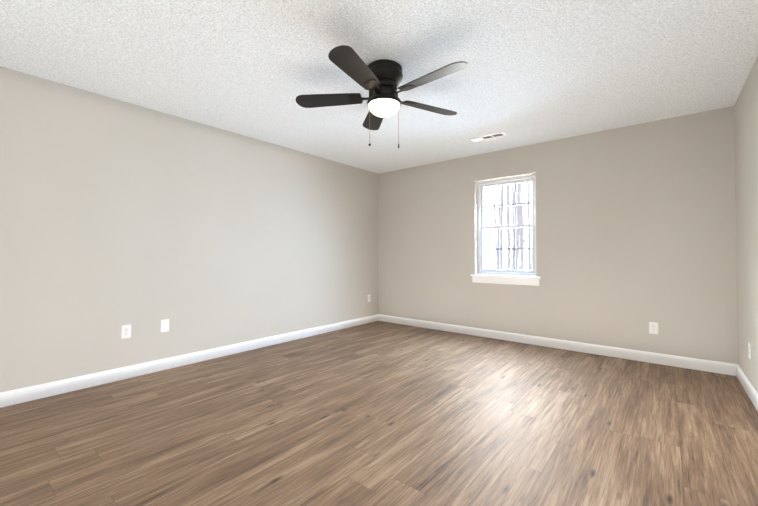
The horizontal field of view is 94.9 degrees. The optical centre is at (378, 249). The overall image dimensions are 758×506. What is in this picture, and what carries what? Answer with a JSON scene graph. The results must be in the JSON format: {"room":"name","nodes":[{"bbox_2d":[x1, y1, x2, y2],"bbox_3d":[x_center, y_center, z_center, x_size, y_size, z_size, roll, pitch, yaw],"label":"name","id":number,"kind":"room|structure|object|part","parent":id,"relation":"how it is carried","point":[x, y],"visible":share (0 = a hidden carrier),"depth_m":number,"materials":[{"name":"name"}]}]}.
{"room":"empty bedroom","nodes":[
{"label":"empty bedroom","id":0,"kind":"room"},
{"bbox_2d":[0,66,377,391],"bbox_3d":[-1.706,-0.074,3.814,0.120,2.440,5.200,-1,-1,39],"label":"wall","id":1,"kind":"structure","parent":0,"point":[115,215],"depth_m":3.23,"materials":[{"name":"paint"}]},
{"bbox_2d":[121,324,130,338],"bbox_3d":[-2.225,0.723,3.066,0.007,0.117,0.072,-1,-1,39],"label":"electrical outlet","id":2,"kind":"object","parent":1,"relation":"attached to","point":[125,331],"visible":1,"depth_m":3.06,"materials":[{"name":"white plastic"}]},
{"bbox_2d":[161,319,168,331],"bbox_3d":[-2.031,0.723,3.304,0.006,0.117,0.072,-1,-1,39],"label":"electrical outlet","id":3,"kind":"object","parent":1,"relation":"attached to","point":[165,325],"visible":1,"depth_m":3.31,"materials":[{"name":"white plastic"}]},
{"bbox_2d":[0,314,379,407],"bbox_3d":[-1.654,1.093,3.753,0.014,0.105,5.200,-1,-1,39],"label":"baseboard","id":4,"kind":"structure","parent":1,"relation":"attached to","point":[24,394],"depth_m":3.22,"materials":[{"name":"white wood"}]},
{"bbox_2d":[0,321,757,505],"bbox_3d":[0.384,1.179,2.085,5.880,0.120,5.800,-1,-1,39],"label":"floor","id":5,"kind":"structure","parent":0,"point":[379,413],"depth_m":2.14,"materials":[{"name":"wood"}]},
{"bbox_2d":[0,0,757,173],"bbox_3d":[0.384,-1.400,2.125,5.880,0.160,5.800,-1,-1,39],"label":"ceiling","id":6,"kind":"structure","parent":0,"point":[536,71],"depth_m":2.44,"materials":[{"name":"white paint"}]},
{"bbox_2d":[296,45,467,147],"bbox_3d":[0.063,-1.024,2.494,1.239,0.580,1.269,-1,-1,39],"label":"fan","id":7,"kind":"object","parent":6,"relation":"hanging from","point":[380,80],"visible":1,"depth_m":2.44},
{"bbox_3d":[-0.342,-1.128,2.573,0.514,0.076,0.357,-1,-1,39],"label":"blade","id":8,"kind":"part","parent":7,"relation":"part of","materials":[{"name":"black wood"}]},
{"bbox_3d":[-0.112,-1.134,2.189,0.230,0.076,0.572,-1,-1,39],"label":"blade","id":9,"kind":"part","parent":7,"relation":"part of","materials":[{"name":"black wood"}]},
{"bbox_3d":[-0.030,-1.123,2.909,0.474,0.076,0.413,-1,-1,39],"label":"blade","id":10,"kind":"part","parent":7,"relation":"part of","materials":[{"name":"black wood"}]},
{"bbox_3d":[0.037,-1.005,2.531,0.228,0.093,0.228,-1,-1,39],"label":"globe","id":11,"kind":"part","parent":7,"relation":"part of","materials":[{"name":"white glass"}]},
{"bbox_3d":[0.037,-1.181,2.534,0.273,0.266,0.273,-1,-1,39],"label":"motor","id":12,"kind":"part","parent":7,"relation":"part of","materials":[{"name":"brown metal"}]},
{"bbox_3d":[0.377,-1.126,2.703,0.283,0.076,0.552,-1,-1,39],"label":"blade","id":13,"kind":"part","parent":7,"relation":"part of","materials":[{"name":"black wood"}]},
{"bbox_3d":[0.302,-1.133,2.271,0.584,0.076,0.160,-1,-1,39],"label":"blade","id":14,"kind":"part","parent":7,"relation":"part of","materials":[{"name":"black wood"}]},
{"bbox_2d":[469,131,506,142],"bbox_3d":[1.248,-1.287,4.000,0.400,0.009,0.150,-1,-1,39],"label":"ceiling vent","id":15,"kind":"object","parent":6,"relation":"in","point":[489,136],"visible":1,"depth_m":4.00,"materials":[{"name":"white metal"}]},
{"bbox_2d":[378,106,737,363],"bbox_3d":[1.655,-0.063,4.527,4.420,2.440,0.160,-1,-1,39],"label":"wall","id":16,"kind":"structure","parent":0,"point":[635,229],"depth_m":3.82,"materials":[{"name":"paint"}]},
{"bbox_2d":[471,174,540,285],"bbox_3d":[1.639,-0.242,4.514,0.883,1.372,0.185,-1,-1,39],"label":"window","id":17,"kind":"structure","parent":16,"relation":"in","point":[511,277],"depth_m":4.53,"materials":[{"name":"white plastic"}]},
{"bbox_2d":[380,314,731,374],"bbox_3d":[1.612,1.103,4.432,4.150,0.105,0.014,-1,-1,39],"label":"baseboard","id":18,"kind":"structure","parent":16,"relation":"attached to","point":[644,356],"depth_m":3.90,"materials":[{"name":"white wood"}]},
{"bbox_2d":[649,322,657,333],"bbox_3d":[2.761,0.791,3.501,0.072,0.117,0.007,-1,-1,39],"label":"electrical outlet","id":19,"kind":"object","parent":16,"relation":"attached to","point":[653,327],"visible":1,"depth_m":3.50,"materials":[{"name":"white plastic"}]},
{"bbox_2d":[734,56,757,392],"bbox_3d":[1.623,-0.111,1.091,0.120,2.450,5.200,-1,-1,39],"label":"wall","id":20,"kind":"structure","parent":0,"point":[746,143],"depth_m":2.71,"materials":[{"name":"paint"}]},
{"bbox_2d":[732,363,757,411],"bbox_3d":[2.805,1.075,2.624,0.014,0.105,1.223,-1,-1,39],"label":"baseboard","id":21,"kind":"structure","parent":20,"relation":"attached to","point":[737,371],"depth_m":2.75,"materials":[{"name":"white wood"}]},
{"bbox_2d":[748,342,750,358],"bbox_3d":[2.851,0.779,2.679,0.007,0.117,0.072,-1,-1,39],"label":"electrical outlet","id":22,"kind":"object","parent":20,"relation":"attached to","point":[749,350],"visible":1,"depth_m":2.67,"materials":[{"name":"white plastic"}]},
{"label":"outside","id":23,"kind":"structure","parent":0,"visible":0},
{"bbox_3d":[17.151,4.898,33.017,90.000,0.200,62.000,-1,-1,39],"label":"ground","id":24,"kind":"structure","parent":23,"visible":0},
{"bbox_2d":[483,182,532,269],"bbox_3d":[10.784,-6.058,39.946,27.032,21.945,54.759,-1,-1,39],"label":"trees","id":25,"kind":"object","parent":24,"relation":"on","point":[521,230],"depth_m":27.48,"materials":[{"name":"white plant"}]}
]}

